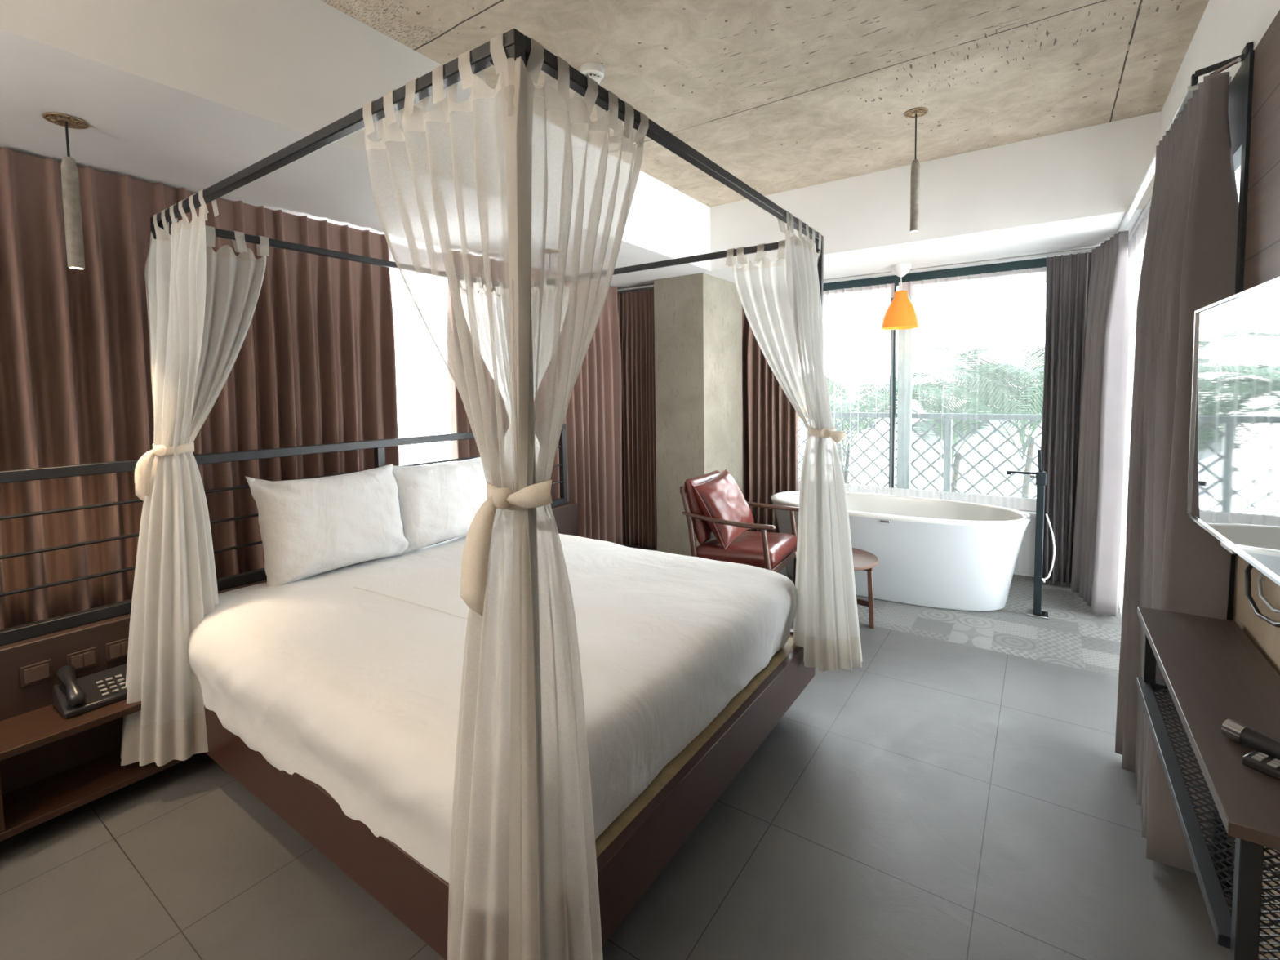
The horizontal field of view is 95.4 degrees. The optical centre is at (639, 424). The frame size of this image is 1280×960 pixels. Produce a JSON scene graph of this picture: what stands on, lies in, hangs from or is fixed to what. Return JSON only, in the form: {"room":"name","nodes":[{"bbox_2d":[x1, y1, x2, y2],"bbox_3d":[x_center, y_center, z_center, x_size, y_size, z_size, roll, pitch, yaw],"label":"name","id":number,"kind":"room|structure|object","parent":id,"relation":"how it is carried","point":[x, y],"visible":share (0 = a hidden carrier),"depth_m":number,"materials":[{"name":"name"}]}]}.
{"room":"hotel room","nodes":[
{"label":"hotel room","id":0,"kind":"room"},
{"bbox_2d":[0,502,577,720],"bbox_3d":[-2.077,1.018,2.076,0.130,0.573,5.510,2,4,35],"label":"wall","id":1,"kind":"structure","parent":0,"point":[15,700],"depth_m":2.02,"materials":[{"name":"brown wood"}]},
{"bbox_2d":[19,659,53,687],"bbox_3d":[-2.052,0.846,1.981,0.011,0.068,0.076,2,4,35],"label":"wall plate","id":2,"kind":"object","parent":1,"relation":"attached to","point":[37,673],"visible":1,"depth_m":1.98,"materials":[{"name":"brown plastic"}]},
{"bbox_2d":[66,646,98,671],"bbox_3d":[-1.986,0.839,2.077,0.011,0.068,0.080,2,4,35],"label":"wall plate","id":3,"kind":"object","parent":1,"relation":"attached to","point":[88,658],"visible":0.88,"depth_m":2.08,"materials":[{"name":"brown plastic"}]},
{"bbox_2d":[0,698,185,841],"bbox_3d":[-2.183,1.129,1.582,0.258,0.267,1.485,2,4,35],"label":"nightstand","id":4,"kind":"object","parent":1,"relation":"attached to","point":[52,766],"visible":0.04,"depth_m":1.95,"materials":[{"name":"brown wood"}]},
{"bbox_2d":[52,663,127,719],"bbox_3d":[-1.893,0.896,2.044,0.174,0.135,0.220,2,4,35],"label":"telephone","id":5,"kind":"object","parent":4,"relation":"on","point":[73,697],"visible":0.87,"depth_m":2.00,"materials":[{"name":"grey plastic"}]},
{"bbox_2d":[105,637,128,662],"bbox_3d":[-1.927,0.833,2.161,0.011,0.068,0.080,2,4,35],"label":"wall plate","id":6,"kind":"object","parent":1,"relation":"attached to","point":[117,650],"visible":0.68,"depth_m":2.15,"materials":[{"name":"brown plastic"}]},
{"bbox_2d":[0,424,567,645],"bbox_3d":[-2.075,0.440,2.056,0.040,0.582,5.365,2,4,35],"label":"railing","id":7,"kind":"object","parent":1,"relation":"on","point":[23,632],"visible":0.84,"depth_m":2.22,"materials":[{"name":"black metal"}]},
{"bbox_2d":[391,242,622,311],"bbox_3d":[-1.937,0.096,3.025,0.180,2.300,7.350,2,4,35],"label":"wall","id":8,"kind":"structure","parent":0,"point":[392,242],"depth_m":5.33,"materials":[{"name":"white paint"}]},
{"bbox_2d":[0,0,1161,293],"bbox_3d":[-0.372,-1.304,1.995,3.860,0.575,7.600,2,4,35],"label":"ceiling","id":9,"kind":"structure","parent":0,"point":[190,95],"depth_m":2.51,"materials":[{"name":"white paint"}]},
{"bbox_2d":[41,112,89,269],"bbox_3d":[-1.857,-0.752,1.901,0.110,0.475,0.110,2,4,35],"label":"pendant lamp","id":10,"kind":"object","parent":9,"relation":"hanging from","point":[69,171],"visible":1,"depth_m":1.89,"materials":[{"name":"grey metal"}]},
{"bbox_2d":[0,471,143,630],"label":"curtain","id":11,"kind":"object","parent":9,"relation":"hanging from","point":[19,535],"depth_m":2.23,"materials":[{"name":"brown fabric"}]},
{"bbox_2d":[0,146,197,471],"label":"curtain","id":12,"kind":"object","parent":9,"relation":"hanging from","point":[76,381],"depth_m":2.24,"materials":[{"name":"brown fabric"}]},
{"bbox_2d":[197,448,374,578],"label":"curtain","id":13,"kind":"object","parent":9,"relation":"hanging from","point":[239,502],"depth_m":2.74,"materials":[{"name":"brown fabric"}]},
{"bbox_2d":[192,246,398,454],"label":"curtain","id":14,"kind":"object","parent":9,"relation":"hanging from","point":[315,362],"depth_m":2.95,"materials":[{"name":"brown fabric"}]},
{"bbox_2d":[204,197,389,261],"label":"curtain","id":15,"kind":"object","parent":9,"relation":"hanging from","point":[233,215],"depth_m":2.88,"materials":[{"name":"brown fabric"}]},
{"bbox_2d":[388,242,445,458],"bbox_3d":[-1.345,0.062,3.545,0.038,2.250,0.562,2,4,35],"label":"sheer curtain","id":16,"kind":"object","parent":9,"relation":"hanging from","point":[402,253],"visible":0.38,"depth_m":3.47,"materials":[{"name":"white fabric"}]},
{"bbox_2d":[447,250,622,545],"bbox_3d":[-0.687,-0.006,4.369,0.139,2.268,1.736,2,4,35],"label":"curtain","id":17,"kind":"object","parent":9,"relation":"hanging from","point":[593,420],"visible":0.4,"depth_m":4.71,"materials":[{"name":"brown fabric"}]},
{"bbox_2d":[541,248,558,294],"bbox_3d":[-0.576,-0.880,3.750,0.110,0.475,0.110,2,4,35],"label":"pendant lamp","id":18,"kind":"object","parent":9,"relation":"hanging from","point":[550,274],"visible":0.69,"depth_m":3.73,"materials":[{"name":"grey metal"}]},
{"bbox_2d":[617,284,653,292],"bbox_3d":[-0.042,-1.180,5.029,0.520,0.018,0.028,2,4,35],"label":"track","id":19,"kind":"object","parent":9,"relation":"attached to","point":[652,285],"visible":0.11,"depth_m":5.01,"materials":[{"name":"metal"}]},
{"bbox_2d":[617,288,657,550],"bbox_3d":[0.009,-0.038,5.067,0.420,2.230,0.125,2,4,35],"label":"curtain","id":20,"kind":"object","parent":19,"relation":"hanging from","point":[636,308],"visible":0.86,"depth_m":5.06,"materials":[{"name":"brown fabric"}]},
{"bbox_2d":[880,263,920,329],"bbox_3d":[1.952,-0.958,4.357,0.280,0.462,0.280,2,4,35],"label":"pendant lamp","id":21,"kind":"object","parent":9,"relation":"hanging from","point":[901,313],"visible":1,"depth_m":4.29,"materials":[{"name":"orange plastic"}]},
{"bbox_2d":[823,248,1095,282],"bbox_3d":[2.041,-1.190,4.542,2.540,0.018,0.028,2,4,35],"label":"track","id":22,"kind":"object","parent":9,"relation":"attached to","point":[1082,251],"visible":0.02,"depth_m":4.26,"materials":[{"name":"metal"}]},
{"bbox_2d":[742,306,798,533],"bbox_3d":[1.154,-0.071,5.191,0.534,2.250,0.148,2,4,35],"label":"curtain","id":23,"kind":"object","parent":22,"relation":"hanging from","point":[770,421],"visible":0.48,"depth_m":5.23,"materials":[{"name":"brown fabric"}]},
{"bbox_2d":[1040,251,1091,585],"bbox_3d":[2.924,-0.022,3.969,0.312,2.250,0.129,2,4,35],"label":"curtain","id":24,"kind":"object","parent":22,"relation":"hanging from","point":[1068,277],"visible":0.7,"depth_m":3.99,"materials":[{"name":"grey fabric"}]},
{"bbox_2d":[1115,84,1198,234],"bbox_3d":[2.376,-1.089,2.775,0.028,0.018,2.480,2,4,35],"label":"track","id":25,"kind":"object","parent":9,"relation":"attached to","point":[1188,94],"visible":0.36,"depth_m":2.49,"materials":[{"name":"metal"}]},
{"bbox_2d":[1071,231,1131,616],"bbox_3d":[2.873,-0.007,3.642,0.165,2.260,0.528,1,4,24],"label":"curtain","id":26,"kind":"object","parent":25,"relation":"hanging from","point":[1101,468],"visible":1,"depth_m":3.47,"materials":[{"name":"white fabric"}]},
{"bbox_2d":[1115,71,1239,873],"bbox_3d":[1.746,0.113,1.900,0.199,2.260,0.774,1,4,32],"label":"curtain","id":27,"kind":"object","parent":25,"relation":"hanging from","point":[1172,563],"visible":0.63,"depth_m":1.77,"materials":[{"name":"fabric"}]},
{"bbox_2d":[1128,75,1231,243],"bbox_3d":[2.432,-1.087,2.736,0.028,0.018,2.480,2,4,35],"label":"track","id":28,"kind":"object","parent":9,"relation":"attached to","point":[1148,204],"visible":0.2,"depth_m":3.11,"materials":[{"name":"metal"}]},
{"bbox_2d":[1119,206,1150,608],"bbox_3d":[2.509,0.043,2.878,0.060,2.260,2.074,2,4,35],"label":"sheer curtain","id":29,"kind":"object","parent":28,"relation":"hanging from","point":[1140,236],"visible":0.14,"depth_m":3.30,"materials":[{"name":"white fabric"}]},
{"bbox_2d":[0,542,1232,959],"bbox_3d":[-0.196,1.332,2.056,4.200,0.100,7.600,2,4,35],"label":"floor","id":30,"kind":"structure","parent":0,"point":[930,798],"depth_m":1.77,"materials":[{"name":"tile"}]},
{"bbox_2d":[150,28,823,959],"bbox_3d":[-0.477,0.245,2.349,1.876,2.043,1.767,2,4,35],"label":"bed","id":31,"kind":"object","parent":30,"relation":"on","point":[633,851],"visible":0.38,"depth_m":1.58,"materials":[{"name":"paint"}]},
{"bbox_2d":[120,188,269,766],"bbox_3d":[-1.637,0.212,2.099,0.467,1.924,0.640,-2,4,-19],"label":"curtain","id":32,"kind":"object","parent":31,"relation":"hanging from","point":[202,301],"visible":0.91,"depth_m":2.04,"materials":[{"name":"fabric"}]},
{"bbox_2d":[123,221,214,725],"bbox_3d":[-1.583,0.195,2.019,0.536,1.671,0.207,0,4,13],"label":"drape","id":33,"kind":"object","parent":32,"relation":"hanging from","point":[174,584],"depth_m":2.04,"materials":[{"name":"white fabric"}]},
{"bbox_2d":[189,254,266,606],"bbox_3d":[-1.639,0.184,2.210,0.500,1.671,0.230,-4,5,-44],"label":"drape","id":34,"kind":"object","parent":32,"relation":"hanging from","point":[234,282],"depth_m":2.24,"materials":[{"name":"white fabric"}]},
{"bbox_2d":[362,31,648,959],"bbox_3d":[-0.266,0.266,1.193,0.648,1.961,0.454,-1,3,-6],"label":"curtain","id":35,"kind":"object","parent":31,"relation":"hanging from","point":[521,928],"visible":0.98,"depth_m":1.08,"materials":[{"name":"fabric"}]},
{"bbox_2d":[366,84,518,959],"bbox_3d":[-0.372,0.244,1.214,0.210,1.706,0.526,-3,4,-35],"label":"drape","id":36,"kind":"object","parent":35,"relation":"hanging from","point":[502,495],"depth_m":1.07,"materials":[{"name":"white fabric"}]},
{"bbox_2d":[520,95,633,959],"bbox_3d":[-0.168,0.240,1.230,0.226,1.706,0.492,0,4,18],"label":"drape","id":37,"kind":"object","parent":35,"relation":"hanging from","point":[535,495],"depth_m":1.10,"materials":[{"name":"white fabric"}]},
{"bbox_2d":[459,274,569,523],"bbox_3d":[-0.722,-0.136,3.464,0.604,1.418,0.365,-1,3,-11],"label":"curtain","id":38,"kind":"object","parent":31,"relation":"hanging from","point":[499,305],"visible":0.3,"depth_m":3.41,"materials":[{"name":"fabric"}]},
{"bbox_2d":[460,294,513,482],"bbox_3d":[-0.860,-0.122,3.447,0.318,1.227,0.337,-1,3,-10],"label":"drape","id":39,"kind":"object","parent":38,"relation":"hanging from","point":[499,305],"depth_m":3.42,"materials":[{"name":"white fabric"}]},
{"bbox_2d":[531,295,568,509],"bbox_3d":[-0.621,-0.126,3.454,0.238,1.227,0.444,-3,4,-36],"label":"drape","id":40,"kind":"object","parent":38,"relation":"hanging from","point":[548,310],"depth_m":3.42,"materials":[{"name":"white fabric"}]},
{"bbox_2d":[725,208,862,671],"bbox_3d":[0.690,0.103,2.510,0.466,1.819,0.638,-1,3,-10],"label":"curtain","id":41,"kind":"object","parent":31,"relation":"hanging from","point":[780,300],"visible":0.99,"depth_m":2.44,"materials":[{"name":"fabric"}]},
{"bbox_2d":[733,266,808,626],"bbox_3d":[0.651,0.084,2.591,0.554,1.580,0.237,2,4,35],"label":"drape","id":42,"kind":"object","parent":41,"relation":"hanging from","point":[762,291],"depth_m":2.59,"materials":[{"name":"white fabric"}]},
{"bbox_2d":[785,239,859,640],"bbox_3d":[0.706,0.096,2.379,0.482,1.580,0.206,-3,4,-32],"label":"drape","id":43,"kind":"object","parent":41,"relation":"hanging from","point":[826,606],"depth_m":2.43,"materials":[{"name":"white fabric"}]},
{"bbox_3d":[-0.537,0.854,2.436,1.785,0.242,1.620,2,4,35],"label":"mattress","id":44,"kind":"object","parent":31,"relation":"on","visible":0},
{"bbox_2d":[187,526,796,914],"bbox_3d":[-0.549,0.821,2.389,1.898,0.367,1.754,2,4,35],"label":"duvet","id":45,"kind":"object","parent":44,"relation":"on","point":[347,680],"visible":0.77,"depth_m":1.77,"materials":[{"name":"white fabric"}]},
{"bbox_2d":[245,463,408,586],"bbox_3d":[-1.385,0.432,2.664,0.254,0.469,0.658,2,4,35],"label":"pillow","id":46,"kind":"object","parent":45,"relation":"on","point":[308,527],"visible":1,"depth_m":2.54,"materials":[{"name":"white fabric"}]},
{"bbox_2d":[391,455,506,555],"bbox_3d":[-1.024,0.407,3.177,0.262,0.447,0.683,2,4,35],"label":"pillow","id":47,"kind":"object","parent":45,"relation":"on","point":[438,502],"visible":0.84,"depth_m":3.02,"materials":[{"name":"white fabric"}]},
{"bbox_2d":[680,470,799,585],"bbox_3d":[0.664,0.753,3.782,0.625,0.832,0.640,1,4,31],"label":"armchair","id":48,"kind":"object","parent":30,"relation":"on","point":[771,551],"visible":0.5,"depth_m":3.65,"materials":[{"name":"red leather"}]},
{"bbox_2d":[684,470,719,545],"bbox_3d":[0.465,0.537,3.886,0.167,0.408,0.500,1,4,31],"label":"cushion","id":49,"kind":"object","parent":48,"relation":"on","point":[704,535],"depth_m":3.68,"materials":[{"name":"leather"}]},
{"bbox_2d":[692,468,754,550],"bbox_3d":[0.552,0.533,3.772,0.269,0.448,0.478,1,4,31],"label":"throw cushion","id":50,"kind":"object","parent":48,"relation":"on","point":[720,497],"visible":0.88,"depth_m":3.64,"materials":[{"name":"leather"}]},
{"bbox_2d":[696,530,797,568],"bbox_3d":[0.692,0.794,3.768,0.529,0.137,0.535,1,4,31],"label":"seat cushion","id":51,"kind":"object","parent":48,"relation":"on","point":[747,548],"depth_m":3.61,"materials":[{"name":"leather"}]},
{"bbox_2d":[795,547,878,628],"bbox_3d":[1.188,0.984,3.535,0.480,0.383,0.480,1,4,23],"label":"side table","id":52,"kind":"object","parent":30,"relation":"on","point":[863,560],"visible":0.41,"depth_m":3.38,"materials":[{"name":"brown wood"}]},
{"bbox_2d":[770,490,1031,611],"bbox_3d":[1.724,0.841,4.056,1.651,0.588,0.778,1,4,33],"label":"bathtub","id":53,"kind":"object","parent":30,"relation":"on","point":[940,553],"visible":0.75,"depth_m":3.66,"materials":[{"name":"ceramic"}]},
{"bbox_2d":[776,492,1022,520],"bbox_3d":[1.724,0.789,4.054,1.564,0.463,0.690,1,4,33],"label":"basin","id":54,"kind":"object","parent":53,"relation":"in","point":[937,509],"depth_m":4.21,"materials":[{"name":"ceramic"}]},
{"bbox_2d":[1006,449,1055,619],"bbox_3d":[2.375,0.651,3.545,0.256,1.010,0.115,2,4,35],"label":"tap","id":55,"kind":"object","parent":30,"relation":"on","point":[1041,477],"visible":1,"depth_m":3.50,"materials":[{"name":"black metal"}]},
{"bbox_2d":[1136,606,1279,959],"bbox_3d":[1.251,0.935,1.245,0.204,0.750,1.020,2,4,35],"label":"console table","id":56,"kind":"object","parent":30,"relation":"on","point":[1212,673],"visible":0.95,"depth_m":1.13,"materials":[{"name":"brown wood"}]},
{"bbox_2d":[1151,685,1279,958],"bbox_3d":[1.245,0.771,1.232,0.152,0.002,0.942,2,4,35],"label":"shelf","id":57,"kind":"object","parent":56,"relation":"attached to","point":[1222,903],"depth_m":1.14,"materials":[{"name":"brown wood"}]},
{"bbox_2d":[1221,718,1279,759],"bbox_3d":[1.097,0.559,0.979,0.034,0.034,0.179,-2,4,-13],"label":"torch","id":58,"kind":"object","parent":56,"relation":"on","point":[1240,733],"visible":0.98,"depth_m":1.02,"materials":[{"name":"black metal"}]},
{"bbox_2d":[1242,751,1279,780],"bbox_3d":[1.067,0.571,0.939,0.042,0.018,0.130,-2,4,-23],"label":"remote control","id":59,"kind":"object","parent":56,"relation":"on","point":[1260,762],"visible":1,"depth_m":0.97,"materials":[{"name":"black plastic"}]},
{"bbox_2d":[653,273,742,555],"bbox_3d":[0.518,-0.056,5.005,0.460,2.298,0.710,2,4,35],"label":"column","id":60,"kind":"structure","parent":0,"point":[698,317],"depth_m":4.74,"materials":[{"name":"concrete"}]},
{"bbox_2d":[320,0,1208,207],"bbox_3d":[-0.203,-1.501,1.097,2.610,0.120,6.340,2,4,35],"label":"ceiling","id":61,"kind":"structure","parent":0,"point":[781,95],"depth_m":2.50,"materials":[{"name":"concrete"}]},
{"bbox_2d":[579,62,604,84],"bbox_3d":[-0.205,-1.494,2.494,0.104,0.059,0.104,2,4,35],"label":"smoke detector","id":62,"kind":"object","parent":61,"relation":"attached to","point":[595,71],"visible":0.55,"depth_m":2.46,"materials":[{"name":"white plastic"}]},
{"bbox_2d":[904,107,928,232],"bbox_3d":[1.393,-1.278,2.946,0.110,0.590,0.110,2,4,35],"label":"pendant lamp","id":63,"kind":"object","parent":61,"relation":"hanging from","point":[915,166],"visible":1,"depth_m":2.94,"materials":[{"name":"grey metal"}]},
{"bbox_2d":[1013,251,1132,589],"bbox_3d":[1.737,-0.079,5.097,3.860,2.300,0.250,2,4,35],"label":"wall","id":64,"kind":"structure","parent":0,"point":[1024,565],"depth_m":4.25,"materials":[{"name":"white paint"}]},
{"bbox_2d":[822,283,894,304],"bbox_3d":[1.671,-0.040,4.922,0.882,2.185,0.044,2,4,34],"label":"sheer curtain","id":65,"kind":"object","parent":64,"relation":"hanging from","point":[885,291],"visible":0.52,"depth_m":4.77,"materials":[{"name":"white fabric"}]},
{"bbox_2d":[798,257,1046,511],"bbox_3d":[2.209,-0.299,4.706,2.170,1.827,0.070,2,4,35],"label":"window","id":66,"kind":"structure","parent":64,"relation":"in","point":[903,451],"depth_m":4.72,"materials":[{"name":"metal"}]},
{"bbox_2d":[898,266,1046,296],"bbox_3d":[2.483,-0.017,4.360,1.040,2.185,0.046,2,4,35],"label":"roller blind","id":67,"kind":"object","parent":64,"relation":"hanging from","point":[1037,275],"visible":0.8,"depth_m":4.29,"materials":[{"name":"white fabric"}]},
{"bbox_2d":[1022,511,1035,518],"bbox_3d":[2.159,0.635,4.671,2.130,0.035,0.050,2,4,35],"label":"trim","id":68,"kind":"structure","parent":64,"relation":"attached to","point":[1032,514],"depth_m":4.19,"materials":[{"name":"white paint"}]},
{"bbox_2d":[1120,0,1279,958],"bbox_3d":[1.313,-0.110,0.911,0.201,2.875,7.600,2,4,35],"label":"wall","id":69,"kind":"structure","parent":0,"point":[1224,28],"depth_m":1.77,"materials":[{"name":"white paint"}]},
{"bbox_2d":[1191,41,1253,85],"bbox_3d":[1.696,-1.044,1.691,0.067,0.055,0.140,-1,3,-9],"label":"curtain bracket","id":70,"kind":"object","parent":69,"relation":"attached to","point":[1218,68],"visible":0.8,"depth_m":1.68,"materials":[{"name":"black metal"}]},
{"bbox_2d":[1227,58,1245,171],"bbox_3d":[1.777,-0.906,1.726,0.040,0.234,0.284,2,4,35],"label":"trim","id":71,"kind":"structure","parent":69,"relation":"attached to","point":[1236,89],"depth_m":1.68,"materials":[{"name":"paint"}]},
{"bbox_2d":[1234,165,1240,201],"bbox_3d":[2.527,0.058,2.673,0.060,2.296,2.585,2,4,35],"label":"window","id":72,"kind":"structure","parent":69,"relation":"in","point":[1237,171],"depth_m":2.11,"materials":[{"name":"glass"}]},
{"bbox_2d":[1226,49,1254,621],"bbox_3d":[1.697,0.130,1.652,0.040,2.292,0.043,2,4,35],"label":"trim","id":73,"kind":"structure","parent":69,"relation":"attached to","point":[1249,68],"depth_m":1.61,"materials":[{"name":"metal"}]},
{"bbox_2d":[1243,9,1279,291],"bbox_3d":[0.378,-0.256,-0.280,0.032,1.254,4.580,2,4,35],"label":"wall panel","id":74,"kind":"object","parent":69,"relation":"attached to","point":[1262,247],"visible":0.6,"depth_m":1.47,"materials":[{"name":"brown wood"}]},
{"bbox_2d":[1186,276,1279,586],"bbox_3d":[1.314,0.003,1.202,0.083,0.580,0.967,1,4,33],"label":"television","id":75,"kind":"object","parent":74,"relation":"attached to","point":[1233,488],"visible":1,"depth_m":1.29,"materials":[{"name":"black plastic"}]},
{"bbox_2d":[1244,563,1279,627],"bbox_3d":[1.437,0.365,1.320,0.021,0.196,0.322,1,4,33],"label":"cable loop","id":76,"kind":"object","parent":75,"relation":"hanging from","point":[1247,571],"visible":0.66,"depth_m":1.40,"materials":[{"name":"black plastic"}]},
{"label":"outside","id":77,"kind":"structure","parent":0,"visible":0},
{"bbox_2d":[798,449,1038,497],"bbox_3d":[5.127,1.043,8.340,17.000,0.180,8.600,2,4,35],"label":"terrace","id":78,"kind":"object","parent":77,"point":[1006,488],"depth_m":9.48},
{"bbox_2d":[827,370,974,483],"bbox_3d":[2.563,0.140,6.861,2.778,1.875,2.376,-1,3,-1],"label":"palm","id":79,"kind":"object","parent":78,"relation":"on","point":[877,400],"visible":0.36,"depth_m":6.60,"materials":[{"name":"green plant"}]},
{"bbox_2d":[798,412,1042,497],"bbox_3d":[3.201,0.543,5.009,6.396,1.270,0.060,2,4,35],"label":"balcony railing","id":80,"kind":"object","parent":78,"relation":"on","point":[946,437],"visible":0.19,"depth_m":5.25,"materials":[{"name":"metal"}]},
{"bbox_2d":[855,368,1032,492],"bbox_3d":[3.543,0.223,6.678,2.073,1.706,2.300,2,4,35],"label":"palm","id":81,"kind":"object","parent":78,"relation":"on","point":[936,405],"visible":0.36,"depth_m":6.49,"materials":[{"name":"green plant"}]},
{"bbox_2d":[911,408,1013,482],"bbox_3d":[5.708,0.252,10.381,1.600,1.140,2.700,2,4,35],"label":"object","id":82,"kind":"structure","parent":78,"relation":"on","point":[996,439],"depth_m":9.33,"materials":[{"name":"white"}]},
{"bbox_2d":[882,342,1044,497],"bbox_3d":[3.879,0.139,5.839,2.530,1.962,2.481,2,4,35],"label":"tree","id":83,"kind":"object","parent":78,"relation":"on","point":[1000,393],"visible":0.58,"depth_m":5.63,"materials":[{"name":"green plant"}]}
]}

